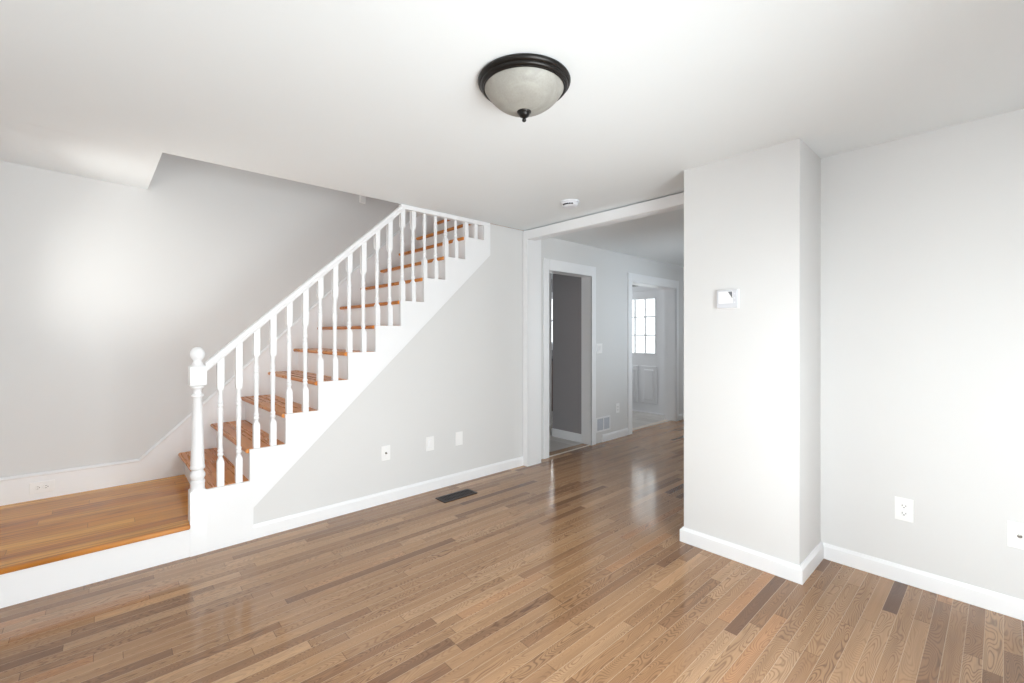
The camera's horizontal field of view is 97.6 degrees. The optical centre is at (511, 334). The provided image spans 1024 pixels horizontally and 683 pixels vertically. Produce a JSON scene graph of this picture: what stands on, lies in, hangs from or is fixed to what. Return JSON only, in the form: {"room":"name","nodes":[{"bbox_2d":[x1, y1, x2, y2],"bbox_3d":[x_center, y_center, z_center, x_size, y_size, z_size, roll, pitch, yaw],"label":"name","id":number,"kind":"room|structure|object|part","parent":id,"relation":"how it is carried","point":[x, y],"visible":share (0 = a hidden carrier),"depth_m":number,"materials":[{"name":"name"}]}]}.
{"room":"empty living room","nodes":[
{"label":"empty living room","id":0,"kind":"room"},
{"bbox_2d":[0,152,551,477],"bbox_3d":[-1.530,-0.955,4.763,5.640,4.600,0.100,0,0,-42],"label":"wall","id":1,"kind":"structure","parent":0,"point":[108,290],"depth_m":3.45,"materials":[{"name":"paint"}]},
{"bbox_2d":[359,195,365,203],"bbox_3d":[-1.550,-1.407,4.653,0.062,0.095,0.034,0,0,-42],"label":"wall sensor","id":2,"kind":"object","parent":1,"relation":"attached to","point":[362,199],"visible":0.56,"depth_m":4.63,"materials":[{"name":"white plastic"}]},
{"bbox_2d":[253,224,522,524],"bbox_3d":[-0.759,0.141,3.873,2.700,2.409,0.090,0,0,-42],"label":"wall","id":3,"kind":"structure","parent":0,"point":[463,370],"depth_m":3.92,"materials":[{"name":"paint"}]},
{"bbox_2d":[381,445,389,460],"bbox_3d":[-1.003,0.949,3.575,0.076,0.116,0.019,0,0,-42],"label":"cable plate","id":4,"kind":"object","parent":3,"relation":"attached to","point":[385,450],"visible":1,"depth_m":3.58,"materials":[{"name":"white plastic"}]},
{"bbox_2d":[253,456,522,538],"bbox_3d":[-0.791,1.299,3.773,2.473,0.092,0.013,0,0,-42],"label":"baseboard","id":5,"kind":"structure","parent":3,"relation":"attached to","point":[285,523],"depth_m":3.50,"materials":[{"name":"white paint"}]},
{"bbox_2d":[426,436,433,450],"bbox_3d":[-0.703,0.941,3.855,0.078,0.120,0.010,0,0,-42],"label":"plate","id":6,"kind":"object","parent":3,"relation":"attached to","point":[429,440],"visible":1,"depth_m":3.85,"materials":[{"name":"white plastic"}]},
{"bbox_2d":[455,431,462,445],"bbox_3d":[-0.479,0.945,4.062,0.078,0.120,0.007,0,0,-42],"label":"blank plate","id":7,"kind":"object","parent":3,"relation":"attached to","point":[458,435],"visible":1,"depth_m":4.06,"materials":[{"name":"white plastic"}]},
{"bbox_2d":[523,192,683,466],"bbox_3d":[0.855,0.141,3.933,0.205,2.409,1.997,0,0,-42],"label":"trim","id":8,"kind":"structure","parent":3,"relation":"attached to","point":[532,238],"depth_m":4.57,"materials":[{"name":"white paint"}]},
{"bbox_2d":[0,0,1023,266],"bbox_3d":[0.976,-1.183,3.463,7.590,0.239,5.300,0,0,-42],"label":"ceiling","id":9,"kind":"structure","parent":0,"point":[377,99],"depth_m":1.96,"materials":[{"name":"paint"}]},
{"bbox_2d":[478,53,570,121],"bbox_3d":[0.051,-0.978,1.885,0.389,0.172,0.389,0,0,-42],"label":"ceiling light","id":10,"kind":"object","parent":9,"relation":"attached to","point":[522,85],"visible":1,"depth_m":1.78,"materials":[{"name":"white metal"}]},
{"bbox_3d":[0.051,-0.980,1.885,0.334,0.096,0.334,0,0,-42],"label":"lamp shade","id":11,"kind":"part","parent":10,"relation":"part of","materials":[{"name":"white glass"}]},
{"bbox_2d":[561,199,579,208],"bbox_3d":[0.467,-1.042,3.601,0.150,0.045,0.150,0,0,-42],"label":"smoke detector","id":12,"kind":"object","parent":9,"relation":"attached to","point":[567,203],"visible":1,"depth_m":3.56,"materials":[{"name":"white plastic"}]},
{"bbox_3d":[0.467,-1.057,3.601,0.150,0.014,0.150,0,0,-42],"label":"plate","id":13,"kind":"part","parent":12,"relation":"part of","materials":[{"name":"white plastic"}]},
{"bbox_2d":[0,411,1023,682],"bbox_3d":[0.543,1.405,4.049,7.740,0.120,6.750,0,0,-42],"label":"floor","id":14,"kind":"structure","parent":0,"point":[574,566],"depth_m":2.19,"materials":[{"name":"brown wood"}]},
{"bbox_2d":[0,204,499,607],"bbox_3d":[-1.128,-0.058,4.248,5.340,2.806,1.203,0,0,-42],"label":"staircase","id":15,"kind":"structure","parent":14,"relation":"on","point":[196,490],"depth_m":3.19,"materials":[{"name":"white paint"}]},
{"bbox_2d":[29,480,54,494],"bbox_3d":[-3.248,1.057,3.100,0.122,0.078,0.009,0,0,-42],"label":"wall outlet","id":16,"kind":"object","parent":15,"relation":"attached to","point":[43,486],"visible":1,"depth_m":3.10,"materials":[{"name":"white plastic"}]},
{"bbox_2d":[35,485,40,490],"bbox_3d":[-3.262,1.057,3.085,0.029,0.033,0.004,0,0,-42],"label":"receptacle","id":17,"kind":"object","parent":16,"relation":"attached to","point":[37,487],"depth_m":3.08,"materials":[{"name":"white plastic"}]},
{"bbox_3d":[-1.941,0.711,2.767,0.085,1.268,0.085,0,0,-42],"label":"newel post","id":18,"kind":"part","parent":15,"relation":"part of","materials":[{"name":"white paint"}]},
{"bbox_3d":[-1.525,-0.238,4.683,5.340,2.446,0.023,0,0,-42],"label":"cap moulding","id":19,"kind":"part","parent":15,"relation":"part of","materials":[{"name":"white paint"}]},
{"bbox_3d":[-1.395,-0.434,3.253,1.388,1.341,0.060,0,0,-42],"label":"handrail","id":20,"kind":"part","parent":15,"relation":"part of","materials":[{"name":"white paint"}]},
{"bbox_3d":[-0.573,-1.046,3.994,0.938,0.035,0.057,0,0,-42],"label":"rail","id":21,"kind":"part","parent":15,"relation":"part of","materials":[{"name":"white paint"}]},
{"bbox_2d":[435,489,476,502],"bbox_3d":[-0.459,1.342,3.730,0.330,0.006,0.134,0,0,-42],"label":"floor vent","id":22,"kind":"object","parent":14,"relation":"in","point":[466,492],"visible":1,"depth_m":3.72,"materials":[{"name":"brown metal"}]},
{"bbox_2d":[684,138,820,564],"bbox_3d":[1.558,0.141,2.873,0.595,2.409,0.655,0,0,-42],"label":"wall pier","id":23,"kind":"object","parent":14,"relation":"on","point":[752,220],"visible":0.86,"depth_m":2.62,"materials":[{"name":"paint"}]},
{"bbox_2d":[717,289,738,308],"bbox_3d":[1.297,-0.211,2.699,0.026,0.115,0.129,0,0,-42],"label":"thermostat","id":24,"kind":"object","parent":23,"relation":"attached to","point":[726,299],"visible":1,"depth_m":2.69,"materials":[{"name":"white plastic"}]},
{"bbox_2d":[680,526,823,584],"bbox_3d":[1.542,1.299,2.858,0.589,0.092,0.693,0,0,-42],"label":"baseboard","id":25,"kind":"object","parent":23,"relation":"attached to","point":[799,574],"visible":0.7,"depth_m":2.60,"materials":[{"name":"white paint"}]},
{"bbox_2d":[553,274,580,433],"bbox_3d":[0.746,0.141,5.774,0.115,2.409,0.495,0,0,-42],"label":"wall","id":26,"kind":"structure","parent":0,"point":[566,289],"depth_m":5.73,"materials":[{"name":"grey paint"}]},
{"bbox_2d":[551,428,580,442],"bbox_3d":[0.735,1.292,5.776,0.128,0.105,0.503,0,0,-42],"label":"baseboard","id":27,"kind":"structure","parent":26,"relation":"attached to","point":[567,435],"depth_m":5.72,"materials":[{"name":"white paint"}]},
{"bbox_2d":[541,237,682,458],"bbox_3d":[1.486,0.141,6.038,3.569,2.409,0.144,0,0,-44],"label":"wall","id":28,"kind":"structure","parent":0,"point":[612,268],"depth_m":5.74,"materials":[{"name":"paint"}]},
{"bbox_2d":[543,258,595,458],"bbox_3d":[0.629,0.263,5.209,0.946,2.165,0.162,0,0,-44],"label":"trim","id":29,"kind":"structure","parent":28,"relation":"attached to","point":[587,274],"depth_m":5.44,"materials":[{"name":"white paint"}]},
{"bbox_2d":[596,344,601,352],"bbox_3d":[1.080,0.177,5.544,0.118,0.120,0.010,0,0,-42],"label":"light switch","id":30,"kind":"object","parent":28,"relation":"attached to","point":[598,346],"visible":1,"depth_m":5.54,"materials":[{"name":"white plastic"}]},
{"bbox_2d":[596,415,609,432],"bbox_3d":[1.136,1.120,5.599,0.303,0.180,0.008,0,0,-42],"label":"air vent","id":31,"kind":"object","parent":28,"relation":"in","point":[602,423],"visible":1,"depth_m":5.60,"materials":[{"name":"white metal"}]},
{"bbox_2d":[549,420,667,456],"bbox_3d":[1.400,1.343,5.981,0.117,0.005,2.954,0,0,43],"label":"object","id":32,"kind":"structure","parent":28,"relation":"attached to","point":[662,420],"depth_m":6.37,"materials":[{"name":"wood"}]},
{"bbox_2d":[602,414,681,441],"bbox_3d":[1.903,1.299,6.327,2.141,0.092,0.013,0,0,-44],"label":"baseboard","id":33,"kind":"structure","parent":28,"relation":"attached to","point":[624,432],"depth_m":5.79,"materials":[{"name":"white paint"}]},
{"bbox_2d":[627,272,678,434],"bbox_3d":[2.005,0.260,6.548,1.438,2.170,0.202,0,0,-44],"label":"trim","id":34,"kind":"structure","parent":28,"relation":"attached to","point":[671,287],"depth_m":6.94,"materials":[{"name":"white paint"}]},
{"bbox_2d":[683,267,683,412],"bbox_3d":[3.514,0.141,6.252,0.100,2.409,2.300,0,0,-42],"label":"wall","id":35,"kind":"structure","parent":0,"point":[683,267],"depth_m":7.07,"materials":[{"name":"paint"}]},
{"bbox_2d":[821,108,1023,599],"bbox_3d":[2.388,0.141,2.212,0.100,2.409,1.550,0,0,-42],"label":"wall","id":36,"kind":"structure","parent":0,"point":[922,235],"depth_m":2.36,"materials":[{"name":"paint"}]},
{"bbox_2d":[895,496,913,522],"bbox_3d":[2.120,0.948,2.425,0.009,0.122,0.078,0,0,-42],"label":"wall outlet","id":37,"kind":"object","parent":36,"relation":"attached to","point":[904,508],"visible":1,"depth_m":2.42,"materials":[{"name":"white plastic"}]},
{"bbox_2d":[900,503,907,508],"bbox_3d":[2.119,0.928,2.423,0.004,0.029,0.033,0,0,-42],"label":"receptacle","id":38,"kind":"object","parent":37,"relation":"attached to","point":[902,505],"depth_m":2.42,"materials":[{"name":"white plastic"}]},
{"bbox_2d":[900,510,907,516],"bbox_3d":[2.119,0.968,2.423,0.004,0.029,0.033,0,0,-42],"label":"receptacle","id":39,"kind":"object","parent":37,"relation":"attached to","point":[903,513],"depth_m":2.42,"materials":[{"name":"white plastic"}]},
{"bbox_2d":[823,542,1023,620],"bbox_3d":[2.331,1.299,2.191,0.013,0.092,1.369,0,0,-42],"label":"baseboard","id":40,"kind":"structure","parent":36,"relation":"attached to","point":[1000,603],"depth_m":2.34,"materials":[{"name":"white paint"}]},
{"bbox_2d":[1007,521,1023,549],"bbox_3d":[2.396,0.954,2.115,0.019,0.122,0.078,0,0,-42],"label":"cable plate","id":41,"kind":"object","parent":36,"relation":"attached to","point":[1015,531],"visible":1,"depth_m":2.13,"materials":[{"name":"white plastic"}]},
{"bbox_3d":[1.942,0.141,8.182,0.100,2.409,2.530,0,0,-42],"label":"wall","id":42,"kind":"structure","parent":0,"visible":0},
{"bbox_2d":[632,290,662,413],"bbox_3d":[2.217,0.296,7.792,0.110,2.073,0.898,0,0,-42],"label":"door","id":43,"kind":"structure","parent":42,"relation":"in","point":[647,368],"depth_m":7.67,"materials":[{"name":"white paint"}]},
{"bbox_3d":[2.092,0.865,7.937,0.024,0.640,0.295,0,0,-42],"label":"panel","id":44,"kind":"part","parent":43,"relation":"part of","materials":[{"name":"white paint"}]},
{"bbox_3d":[2.338,0.865,7.667,0.024,0.640,0.295,0,0,-42],"label":"panel","id":45,"kind":"part","parent":43,"relation":"part of","materials":[{"name":"white paint"}]},
{"bbox_2d":[632,286,664,414],"bbox_3d":[2.234,0.255,7.819,0.080,2.180,1.070,0,0,-42],"label":"trim","id":46,"kind":"structure","parent":42,"relation":"attached to","point":[636,288],"depth_m":7.45,"materials":[{"name":"white paint"}]}
]}

